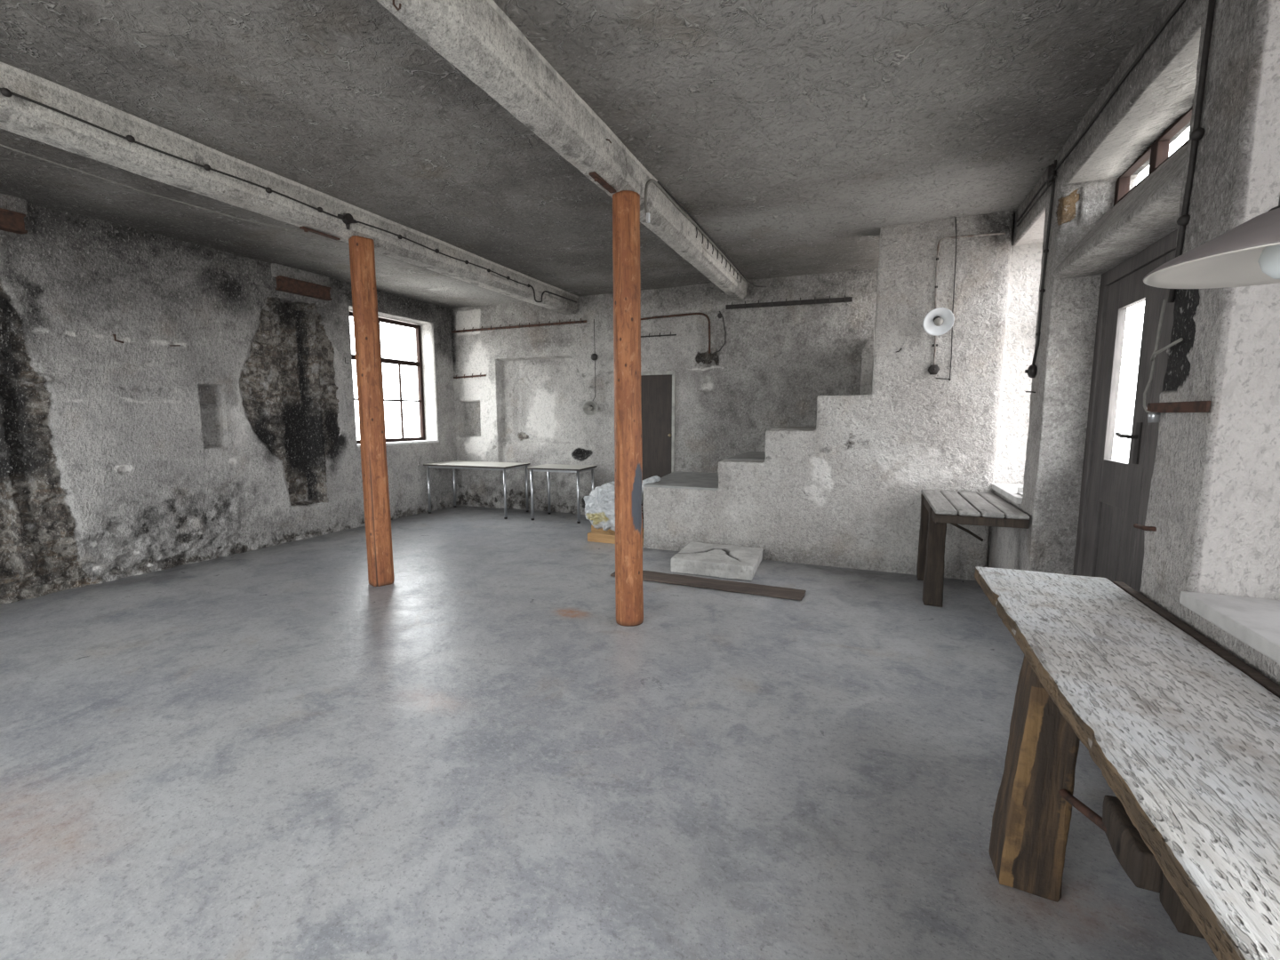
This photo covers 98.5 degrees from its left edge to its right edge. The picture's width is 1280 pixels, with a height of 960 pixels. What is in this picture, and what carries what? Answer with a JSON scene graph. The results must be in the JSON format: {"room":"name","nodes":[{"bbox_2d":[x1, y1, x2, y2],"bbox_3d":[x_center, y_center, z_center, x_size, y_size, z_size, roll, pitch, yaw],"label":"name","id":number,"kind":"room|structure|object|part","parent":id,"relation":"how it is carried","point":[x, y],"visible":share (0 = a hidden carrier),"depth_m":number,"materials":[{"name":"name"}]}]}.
{"room":"abandoned workshop","nodes":[
{"label":"abandoned workshop","id":0,"kind":"room"},
{"bbox_2d":[0,192,458,604],"bbox_3d":[-4.506,-0.914,6.820,0.592,3.400,6.029,3,7,24],"label":"wall","id":1,"kind":"structure","parent":0,"point":[141,454],"depth_m":5.63,"materials":[{"name":"paint"}]},
{"bbox_2d":[0,208,27,234],"bbox_3d":[-5.255,-2.096,4.335,0.160,0.150,0.560,3,7,22],"label":"steel beam","id":2,"kind":"structure","parent":1,"relation":"attached to","point":[12,221],"depth_m":4.49,"materials":[{"name":"metal"}]},
{"bbox_2d":[112,334,123,343],"bbox_3d":[-4.944,-1.337,5.217,0.049,0.082,0.071,3,7,22],"label":"iron hook","id":3,"kind":"object","parent":1,"relation":"attached to","point":[114,335],"visible":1,"depth_m":5.19,"materials":[{"name":"black metal"}]},
{"bbox_2d":[275,275,332,300],"bbox_3d":[-4.196,-2.379,6.862,0.160,0.160,0.670,3,7,22],"label":"steel beam","id":4,"kind":"structure","parent":1,"relation":"attached to","point":[284,284],"depth_m":6.79,"materials":[{"name":"metal"}]},
{"bbox_2d":[349,311,425,443],"bbox_3d":[-3.932,-1.517,8.440,0.062,1.880,1.580,3,7,22],"label":"window","id":5,"kind":"structure","parent":1,"relation":"in","point":[419,364],"depth_m":8.85,"materials":[{"name":"red wood"}]},
{"bbox_3d":[-3.932,-1.825,8.403,0.062,0.070,1.476,3,7,22],"label":"transom rail","id":6,"kind":"part","parent":5,"relation":"part of","materials":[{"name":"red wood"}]},
{"bbox_3d":[-3.932,-1.229,8.474,0.062,0.028,1.476,3,7,22],"label":"transom rail","id":7,"kind":"part","parent":5,"relation":"part of","materials":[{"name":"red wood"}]},
{"bbox_3d":[-3.932,-0.611,8.546,0.058,0.055,1.476,3,7,22],"label":"rail","id":8,"kind":"part","parent":5,"relation":"part of","materials":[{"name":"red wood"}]},
{"bbox_2d":[357,440,439,447],"bbox_3d":[-3.784,-0.564,8.490,0.320,0.035,1.560,3,7,22],"label":"windowsill","id":9,"kind":"object","parent":1,"relation":"attached to","point":[418,441],"visible":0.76,"depth_m":8.61,"materials":[{"name":"paint"}]},
{"bbox_2d":[0,0,1167,308],"bbox_3d":[-1.506,-2.139,2.943,8.620,0.017,11.100,3,7,22],"label":"ceiling","id":10,"kind":"structure","parent":0,"point":[792,132],"depth_m":3.27,"materials":[{"name":"paint"}]},
{"bbox_2d":[0,61,578,314],"bbox_3d":[-3.077,-2.095,3.530,0.256,0.294,10.658,3,7,22],"label":"ceiling beam","id":11,"kind":"structure","parent":10,"relation":"attached to","point":[19,116],"depth_m":3.74,"materials":[{"name":"grey concrete"}]},
{"bbox_2d":[0,144,309,231],"bbox_3d":[-3.301,-1.969,3.680,0.131,0.078,2.235,4,8,29],"label":"wire","id":12,"kind":"object","parent":11,"relation":"attached to","point":[0,144],"visible":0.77,"depth_m":3.68,"materials":[{"name":"black metal"}]},
{"bbox_2d":[0,87,530,287],"bbox_3d":[-3.188,-2.005,2.934,0.040,0.064,9.161,3,7,22],"label":"conduit","id":13,"kind":"object","parent":11,"relation":"attached to","point":[4,92],"visible":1,"depth_m":3.65,"materials":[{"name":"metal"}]},
{"bbox_2d":[299,226,340,240],"bbox_3d":[-2.679,-2.058,4.622,0.044,0.030,0.340,3,7,22],"label":"bracket","id":14,"kind":"object","parent":11,"relation":"attached to","point":[306,229],"visible":1,"depth_m":4.59,"materials":[{"name":"metal"}]},
{"bbox_2d":[337,213,357,229],"bbox_3d":[-2.466,-2.184,4.649,0.050,0.130,0.170,3,7,22],"label":"junction box","id":15,"kind":"object","parent":11,"relation":"attached to","point":[348,219],"visible":1,"depth_m":4.63,"materials":[{"name":"black metal"}]},
{"bbox_2d":[529,284,576,303],"bbox_3d":[-1.193,-2.508,7.709,0.034,0.200,1.240,3,7,22],"label":"conduit","id":16,"kind":"object","parent":11,"relation":"attached to","point":[530,284],"visible":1,"depth_m":7.47,"materials":[{"name":"black metal"}]},
{"bbox_2d":[376,0,747,300],"bbox_3d":[-0.677,-1.978,2.538,0.200,0.294,10.662,3,7,22],"label":"ceiling beam","id":17,"kind":"structure","parent":10,"relation":"attached to","point":[476,37],"depth_m":2.83,"materials":[{"name":"grey concrete"}]},
{"bbox_2d":[392,0,401,10],"bbox_3d":[-0.900,-1.762,2.043,0.032,0.039,0.013,0,7,-2],"label":"iron hook","id":18,"kind":"object","parent":17,"relation":"attached to","point":[393,1],"visible":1,"depth_m":2.04,"materials":[{"name":"grey metal"}]},
{"bbox_2d":[588,171,615,193],"bbox_3d":[-0.241,-1.939,3.614,0.044,0.030,0.320,3,7,22],"label":"bracket","id":19,"kind":"object","parent":17,"relation":"attached to","point":[594,174],"visible":1,"depth_m":3.59,"materials":[{"name":"metal"}]},
{"bbox_2d":[644,178,745,281],"bbox_3d":[0.694,-2.272,5.560,0.037,0.299,3.381,3,7,22],"label":"cable","id":20,"kind":"object","parent":17,"relation":"attached to","point":[649,181],"visible":1,"depth_m":4.66,"materials":[{"name":"grey plastic"}]},
{"bbox_2d":[646,209,649,223],"bbox_3d":[0.060,-1.940,4.055,0.022,0.085,0.032,3,7,22],"label":"connector","id":21,"kind":"object","parent":20,"relation":"attached to","point":[648,211],"visible":1,"depth_m":4.04,"materials":[{"name":"white plastic"}]},
{"bbox_2d":[656,181,766,287],"bbox_3d":[0.810,-2.407,5.758,0.208,0.111,3.396,3,7,26],"label":"cable","id":22,"kind":"object","parent":17,"relation":"attached to","point":[659,182],"visible":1,"depth_m":5.26,"materials":[{"name":"grey plastic"}]},
{"bbox_2d":[1143,195,1279,288],"bbox_3d":[1.239,-1.144,0.958,0.426,1.532,0.426,3,7,22],"label":"pendant lamp","id":23,"kind":"object","parent":10,"relation":"hanging from","point":[1247,254],"visible":1,"depth_m":1.14,"materials":[{"name":"white metal"}]},
{"bbox_3d":[1.239,-0.459,1.038,0.424,0.101,0.424,3,7,22],"label":"lamp shade","id":24,"kind":"part","parent":23,"relation":"part of","materials":[{"name":"white metal"}]},
{"bbox_3d":[1.239,-0.429,1.042,0.094,0.092,0.094,3,7,22],"label":"bulb","id":25,"kind":"part","parent":23,"relation":"part of","materials":[{"name":"white glass"}]},
{"bbox_2d":[0,504,1217,959],"bbox_3d":[-1.506,1.188,3.335,8.620,0.001,11.100,3,7,22],"label":"floor","id":26,"kind":"structure","parent":0,"point":[276,752],"depth_m":2.44,"materials":[{"name":"concrete"}]},
{"bbox_2d":[348,235,394,586],"bbox_3d":[-2.433,-0.569,5.005,0.196,3.100,0.215,-6,9,-42],"label":"wooden post","id":27,"kind":"object","parent":26,"relation":"on","point":[362,260],"visible":1,"depth_m":4.93,"materials":[{"name":"orange wood"}]},
{"bbox_2d":[423,460,530,519],"bbox_3d":[-2.608,0.133,8.875,1.508,0.800,0.728,2,7,19],"label":"table","id":28,"kind":"object","parent":26,"relation":"on","point":[452,464],"visible":1,"depth_m":8.72,"materials":[{"name":"laminate"}]},
{"bbox_3d":[-3.377,0.147,8.810,0.042,0.764,0.041,2,7,19],"label":"leg","id":29,"kind":"part","parent":28,"relation":"part of","materials":[{"name":"metal"}]},
{"bbox_3d":[-3.171,0.077,9.401,0.042,0.764,0.041,2,7,19],"label":"leg","id":30,"kind":"part","parent":28,"relation":"part of","materials":[{"name":"metal"}]},
{"bbox_3d":[-2.045,0.201,8.351,0.042,0.764,0.041,2,7,19],"label":"leg","id":31,"kind":"part","parent":28,"relation":"part of","materials":[{"name":"metal"}]},
{"bbox_3d":[-1.838,0.131,8.942,0.042,0.764,0.041,2,7,19],"label":"leg","id":32,"kind":"part","parent":28,"relation":"part of","materials":[{"name":"metal"}]},
{"bbox_2d":[527,464,597,523],"bbox_3d":[-1.170,0.192,8.377,0.858,0.800,0.628,2,7,18],"label":"table","id":33,"kind":"object","parent":26,"relation":"on","point":[546,468],"visible":0.92,"depth_m":8.22,"materials":[{"name":"laminate"}]},
{"bbox_3d":[-1.615,0.213,8.249,0.042,0.764,0.041,2,7,18],"label":"leg","id":34,"kind":"part","parent":33,"relation":"part of","materials":[{"name":"metal"}]},
{"bbox_3d":[-1.446,0.154,8.748,0.042,0.764,0.041,2,7,18],"label":"leg","id":35,"kind":"part","parent":33,"relation":"part of","materials":[{"name":"metal"}]},
{"bbox_3d":[-0.894,0.241,8.008,0.042,0.764,0.041,2,7,18],"label":"leg","id":36,"kind":"part","parent":33,"relation":"part of","materials":[{"name":"metal"}]},
{"bbox_3d":[-0.725,0.182,8.507,0.042,0.764,0.041,2,7,18],"label":"leg","id":37,"kind":"part","parent":33,"relation":"part of","materials":[{"name":"metal"}]},
{"bbox_2d":[587,531,643,546],"bbox_3d":[-0.226,0.731,6.769,0.900,0.105,0.090,3,7,22],"label":"block","id":38,"kind":"object","parent":26,"relation":"on","point":[596,537],"visible":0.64,"depth_m":6.83,"materials":[{"name":"beige wood"}]},
{"bbox_2d":[591,524,643,536],"bbox_3d":[-0.226,0.671,7.285,0.900,0.104,0.090,3,7,22],"label":"block","id":39,"kind":"object","parent":38,"relation":"on","point":[595,530],"visible":0.21,"depth_m":7.36,"materials":[{"name":"beige wood"}]},
{"bbox_2d":[583,475,660,531],"bbox_3d":[-0.230,0.284,7.026,1.020,0.723,0.681,3,7,22],"label":"plastic bundle","id":40,"kind":"object","parent":39,"relation":"on","point":[599,509],"visible":0.53,"depth_m":6.85,"materials":[{"name":"white plastic"}]},
{"bbox_2d":[612,190,643,626],"bbox_3d":[-0.085,-0.456,4.042,0.226,3.100,0.214,3,7,22],"label":"wooden post","id":41,"kind":"object","parent":26,"relation":"on","point":[626,204],"visible":1,"depth_m":3.96,"materials":[{"name":"orange wood"}]},
{"bbox_2d":[610,570,806,600],"bbox_3d":[0.593,0.959,5.148,1.822,0.027,0.264,3,7,23],"label":"wooden plank","id":42,"kind":"object","parent":26,"relation":"on","point":[779,592],"visible":0.8,"depth_m":5.03,"materials":[{"name":"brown wood"}]},
{"bbox_2d":[670,541,763,580],"bbox_3d":[0.829,0.829,5.752,0.865,0.148,0.841,3,7,22],"label":"concrete slab","id":43,"kind":"object","parent":26,"relation":"on","point":[698,558],"visible":1,"depth_m":5.50,"materials":[{"name":"grey concrete"}]},
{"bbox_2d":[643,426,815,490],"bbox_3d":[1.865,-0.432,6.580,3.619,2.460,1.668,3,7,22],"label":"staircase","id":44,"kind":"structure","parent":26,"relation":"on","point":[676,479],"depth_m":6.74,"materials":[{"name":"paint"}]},
{"bbox_2d":[916,489,1029,607],"bbox_3d":[2.744,0.597,4.673,0.610,0.862,1.272,3,7,22],"label":"workbench","id":45,"kind":"object","parent":26,"relation":"on","point":[939,508],"visible":1,"depth_m":4.51,"materials":[{"name":"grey wood"}]},
{"bbox_3d":[2.733,0.544,5.255,0.131,0.829,0.109,3,7,22],"label":"leg","id":46,"kind":"part","parent":45,"relation":"part of","materials":[{"name":"brown wood"}]},
{"bbox_3d":[2.506,0.234,4.747,0.038,0.084,1.180,3,7,22],"label":"rail","id":47,"kind":"part","parent":45,"relation":"part of","materials":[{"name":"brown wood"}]},
{"bbox_3d":[2.445,0.628,4.563,0.145,0.826,0.128,3,7,22],"label":"leg","id":48,"kind":"part","parent":45,"relation":"part of","materials":[{"name":"brown wood"}]},
{"bbox_3d":[2.518,0.302,4.081,0.600,0.066,0.045,3,7,22],"label":"rail","id":49,"kind":"part","parent":45,"relation":"part of","materials":[{"name":"brown wood"}]},
{"bbox_2d":[974,567,1279,959],"bbox_3d":[1.339,1.005,1.331,0.626,0.832,2.953,3,7,22],"label":"workbench","id":50,"kind":"object","parent":26,"relation":"on","point":[1184,733],"visible":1,"depth_m":1.45,"materials":[{"name":"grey wood"}]},
{"bbox_3d":[1.313,0.977,1.838,0.189,0.770,0.159,3,7,22],"label":"leg","id":51,"kind":"part","parent":50,"relation":"part of","materials":[{"name":"brown wood"}]},
{"bbox_3d":[1.293,0.952,1.577,0.033,0.146,0.488,2,7,15],"label":"tie rod","id":52,"kind":"part","parent":50,"relation":"part of","materials":[{"name":"metal"}]},
{"bbox_3d":[1.711,0.995,1.673,0.114,0.770,0.134,3,7,22],"label":"leg","id":53,"kind":"part","parent":50,"relation":"part of","materials":[{"name":"brown wood"}]},
{"bbox_2d":[449,268,878,514],"bbox_3d":[0.460,-1.052,7.993,7.950,3.400,0.180,3,7,23],"label":"wall","id":54,"kind":"structure","parent":0,"point":[772,366],"depth_m":7.96,"materials":[{"name":"paint"}]},
{"bbox_2d":[453,373,486,378],"bbox_3d":[-2.873,-1.748,9.255,0.670,0.091,0.041,3,7,22],"label":"rail","id":55,"kind":"object","parent":54,"relation":"attached to","point":[472,375],"visible":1,"depth_m":9.25,"materials":[{"name":"metal"}]},
{"bbox_2d":[451,318,586,333],"bbox_3d":[-1.996,-2.458,8.804,2.570,0.087,0.041,3,7,22],"label":"rail","id":56,"kind":"object","parent":54,"relation":"attached to","point":[539,324],"visible":1,"depth_m":8.76,"materials":[{"name":"metal"}]},
{"bbox_2d":[582,400,598,415],"bbox_3d":[-0.749,-1.087,8.360,0.191,0.229,0.190,6,9,43],"label":"wall lamp","id":57,"kind":"object","parent":54,"relation":"attached to","point":[590,408],"visible":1,"depth_m":8.37,"materials":[{"name":"ceramic"}]},
{"bbox_2d":[592,319,595,400],"bbox_3d":[-0.706,-1.796,8.341,0.074,1.243,0.010,3,7,22],"label":"wire","id":58,"kind":"object","parent":54,"relation":"attached to","point":[594,319],"visible":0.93,"depth_m":8.34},
{"bbox_2d":[591,353,598,360],"bbox_3d":[-0.696,-1.853,8.300,0.110,0.110,0.056,3,7,22],"label":"switch","id":59,"kind":"object","parent":54,"relation":"attached to","point":[594,356],"visible":1,"depth_m":8.29,"materials":[{"name":"black plastic"}]},
{"bbox_2d":[640,370,675,519],"bbox_3d":[0.119,-0.490,8.185,0.845,2.200,0.114,3,7,22],"label":"door","id":60,"kind":"structure","parent":54,"relation":"in","point":[658,388],"depth_m":8.10,"materials":[{"name":"paint"}]},
{"bbox_3d":[0.124,-0.492,8.196,0.845,2.200,0.070,3,7,22],"label":"frame","id":61,"kind":"part","parent":60,"relation":"part of","materials":[{"name":"paint"}]},
{"bbox_2d":[640,331,676,337],"bbox_3d":[0.140,-2.085,7.950,0.800,0.061,0.041,3,7,22],"label":"rail","id":62,"kind":"object","parent":54,"relation":"attached to","point":[670,334],"visible":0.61,"depth_m":7.90,"materials":[{"name":"metal"}]},
{"bbox_2d":[640,312,710,353],"bbox_3d":[0.369,-2.061,7.848,1.305,0.559,0.048,3,7,22],"label":"conduit","id":63,"kind":"object","parent":54,"relation":"attached to","point":[689,314],"visible":0.91,"depth_m":7.66,"materials":[{"name":"metal"}]},
{"bbox_2d":[713,311,726,353],"bbox_3d":[1.093,-2.026,7.559,0.163,0.572,0.067,6,9,40],"label":"cable","id":64,"kind":"object","parent":54,"relation":"attached to","point":[719,316],"visible":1,"depth_m":7.52,"materials":[{"name":"metal"}]},
{"bbox_2d":[725,294,852,309],"bbox_3d":[1.896,-2.302,7.141,1.600,0.116,0.041,3,7,22],"label":"rail","id":65,"kind":"object","parent":54,"relation":"attached to","point":[845,299],"visible":1,"depth_m":7.12,"materials":[{"name":"metal"}]},
{"bbox_2d":[642,211,1042,580],"bbox_3d":[1.985,-0.776,5.785,4.071,3.438,0.412,3,7,22],"label":"wall","id":66,"kind":"structure","parent":0,"point":[845,492],"depth_m":5.31,"materials":[{"name":"paint"}]},
{"bbox_2d":[927,364,939,375],"bbox_3d":[2.759,-1.037,5.174,0.104,0.090,0.060,3,7,22],"label":"switch","id":67,"kind":"object","parent":66,"relation":"attached to","point":[933,369],"visible":1,"depth_m":5.17,"materials":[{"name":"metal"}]},
{"bbox_2d":[931,336,938,364],"bbox_3d":[2.768,-1.238,5.170,0.053,0.330,0.024,3,7,22],"label":"conduit","id":68,"kind":"object","parent":66,"relation":"attached to","point":[934,345],"visible":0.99,"depth_m":5.17,"materials":[{"name":"metal"}]},
{"bbox_2d":[923,307,954,335],"bbox_3d":[2.729,-1.445,5.035,0.199,0.234,0.199,-4,8,-28],"label":"wall lamp","id":69,"kind":"object","parent":66,"relation":"attached to","point":[939,321],"visible":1,"depth_m":5.05,"materials":[{"name":"white ceramic"}]},
{"bbox_3d":[2.730,-1.446,5.041,0.075,0.075,0.094,3,7,22],"label":"bulb","id":70,"kind":"part","parent":69,"relation":"part of","materials":[{"name":"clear glass"}]},
{"bbox_2d":[936,217,957,380],"bbox_3d":[2.845,-1.656,5.085,0.122,1.461,0.026,3,7,22],"label":"wire","id":71,"kind":"object","parent":66,"relation":"attached to","point":[948,379],"visible":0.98,"depth_m":5.07,"materials":[{"name":"metal"}]},
{"bbox_2d":[934,232,1005,308],"bbox_3d":[2.978,-1.897,5.005,0.534,0.639,0.028,3,7,22],"label":"conduit","id":72,"kind":"object","parent":66,"relation":"attached to","point":[1004,233],"visible":0.98,"depth_m":5.07,"materials":[{"name":"metal"}]},
{"bbox_2d":[859,329,874,394],"bbox_3d":[2.731,-1.284,6.622,0.130,0.941,0.720,3,7,22],"label":"wall","id":73,"kind":"structure","parent":0,"point":[867,356],"depth_m":6.29,"materials":[{"name":"paint"}]},
{"bbox_2d":[987,0,1279,686],"bbox_3d":[1.776,-0.223,0.864,0.418,3.435,9.614,3,7,22],"label":"wall","id":74,"kind":"structure","parent":0,"point":[1213,506],"depth_m":2.13,"materials":[{"name":"paint"}]},
{"bbox_2d":[992,482,1023,503],"bbox_3d":[3.270,0.113,4.685,0.330,0.050,1.020,3,7,22],"label":"windowsill","id":75,"kind":"object","parent":74,"relation":"attached to","point":[1009,491],"visible":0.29,"depth_m":4.75,"materials":[{"name":"paint"}]},
{"bbox_2d":[1016,487,1023,495],"bbox_3d":[3.098,0.097,4.384,0.120,0.050,0.200,3,7,22],"label":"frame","id":76,"kind":"object","parent":75,"relation":"on","point":[1020,492],"visible":0.27,"depth_m":4.47,"materials":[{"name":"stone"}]},
{"bbox_2d":[1016,175,1056,226],"bbox_3d":[3.038,-2.126,4.246,0.012,0.012,1.080,3,7,22],"label":"conduit","id":77,"kind":"object","parent":74,"relation":"attached to","point":[1055,176],"visible":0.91,"depth_m":4.23,"materials":[{"name":"black metal"}]},
{"bbox_2d":[1032,160,1056,365],"bbox_3d":[2.864,-1.511,3.900,0.032,1.373,0.138,3,7,22],"label":"cable","id":78,"kind":"object","parent":74,"relation":"attached to","point":[1046,250],"visible":1,"depth_m":3.90,"materials":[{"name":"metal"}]},
{"bbox_2d":[1024,364,1036,377],"bbox_3d":[2.864,-0.799,4.050,0.060,0.100,0.087,3,7,22],"label":"switch","id":79,"kind":"object","parent":78,"relation":"hanging from","point":[1031,371],"visible":1,"depth_m":4.02,"materials":[{"name":"black plastic"}]},
{"bbox_2d":[1045,163,1055,187],"bbox_3d":[2.830,-2.099,3.800,0.045,0.145,0.102,3,7,22],"label":"junction","id":80,"kind":"object","parent":74,"relation":"attached to","point":[1051,172],"visible":1,"depth_m":3.77,"materials":[{"name":"black plastic"}]},
{"bbox_2d":[1016,0,1185,222],"bbox_3d":[1.589,-1.769,0.783,0.016,0.028,8.640,3,7,22],"label":"conduit","id":81,"kind":"object","parent":74,"relation":"attached to","point":[1180,3],"visible":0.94,"depth_m":2.81,"materials":[{"name":"black metal"}]},
{"bbox_2d":[1072,228,1177,592],"bbox_3d":[2.744,-0.031,3.001,0.148,2.500,1.700,3,7,22],"label":"door","id":82,"kind":"structure","parent":74,"relation":"in","point":[1115,494],"depth_m":3.31,"materials":[{"name":"grey paint"}]},
{"bbox_3d":[2.969,0.536,3.575,0.054,0.800,0.017,3,7,22],"label":"moulding","id":83,"kind":"part","parent":82,"relation":"part of","materials":[{"name":"grey paint"}]},
{"bbox_3d":[2.938,0.544,3.500,0.020,0.820,0.190,3,7,22],"label":"panel","id":84,"kind":"part","parent":82,"relation":"part of","materials":[{"name":"grey paint"}]},
{"bbox_3d":[2.900,0.024,3.349,0.042,0.270,0.369,3,7,22],"label":"rail","id":85,"kind":"part","parent":82,"relation":"part of","materials":[{"name":"grey paint"}]},
{"bbox_3d":[2.863,0.565,3.322,0.020,0.820,0.190,3,7,22],"label":"panel","id":86,"kind":"part","parent":82,"relation":"part of","materials":[{"name":"grey paint"}]},
{"bbox_3d":[2.832,0.574,3.247,0.054,0.800,0.017,3,7,22],"label":"moulding","id":87,"kind":"part","parent":82,"relation":"part of","materials":[{"name":"grey paint"}]},
{"bbox_3d":[2.763,-0.212,3.129,0.068,0.230,0.177,3,7,22],"label":"handle","id":88,"kind":"part","parent":82,"relation":"part of","materials":[{"name":"metal"}]},
{"bbox_3d":[2.900,-1.123,3.213,0.042,0.180,0.369,3,7,22],"label":"rail","id":89,"kind":"part","parent":82,"relation":"part of","materials":[{"name":"grey paint"}]},
{"bbox_2d":[1133,523,1156,531],"bbox_3d":[2.127,0.201,2.309,0.048,0.030,0.159,0,7,4],"label":"iron hook","id":90,"kind":"object","parent":74,"relation":"attached to","point":[1136,525],"visible":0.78,"depth_m":2.29,"materials":[{"name":"brown metal"}]},
{"bbox_2d":[1113,106,1192,206],"bbox_3d":[2.776,-1.768,2.784,0.060,0.240,1.680,3,7,22],"label":"window","id":91,"kind":"structure","parent":74,"relation":"in","point":[1157,152],"depth_m":3.07,"materials":[{"name":"red wood"}]},
{"bbox_3d":[2.776,-1.673,2.795,0.058,0.050,1.586,3,7,22],"label":"rail","id":92,"kind":"part","parent":91,"relation":"part of","materials":[{"name":"red wood"}]},
{"bbox_2d":[1150,299,1183,360],"bbox_3d":[2.108,-0.610,2.204,0.035,0.246,0.198,3,7,22],"label":"cable","id":93,"kind":"object","parent":74,"relation":"attached to","point":[1156,351],"visible":1,"depth_m":2.27,"materials":[{"name":"grey plastic"}]},
{"bbox_2d":[1142,357,1156,413],"bbox_3d":[2.148,-0.397,2.324,0.015,0.236,0.080,3,7,22],"label":"cable","id":94,"kind":"object","parent":93,"relation":"hanging from","point":[1154,360],"visible":0.88,"depth_m":2.33,"materials":[{"name":"grey plastic"}]},
{"bbox_2d":[1146,400,1210,422],"bbox_3d":[2.059,-0.261,2.132,0.040,0.080,0.450,3,7,22],"label":"bar","id":95,"kind":"object","parent":74,"relation":"attached to","point":[1194,406],"visible":0.98,"depth_m":2.12,"materials":[{"name":"metal"}]},
{"bbox_2d":[1167,0,1215,303],"bbox_3d":[2.113,-1.344,2.101,0.042,1.282,0.112,3,7,22],"label":"conduit","id":96,"kind":"object","parent":74,"relation":"attached to","point":[1197,133],"visible":0.96,"depth_m":2.08,"materials":[{"name":"metal"}]},
{"bbox_2d":[1179,591,1279,663],"bbox_3d":[1.826,0.518,1.242,0.330,0.050,1.550,3,7,22],"label":"windowsill","id":97,"kind":"object","parent":74,"relation":"attached to","point":[1255,622],"visible":1,"depth_m":1.77,"materials":[{"name":"stone"}]}
]}

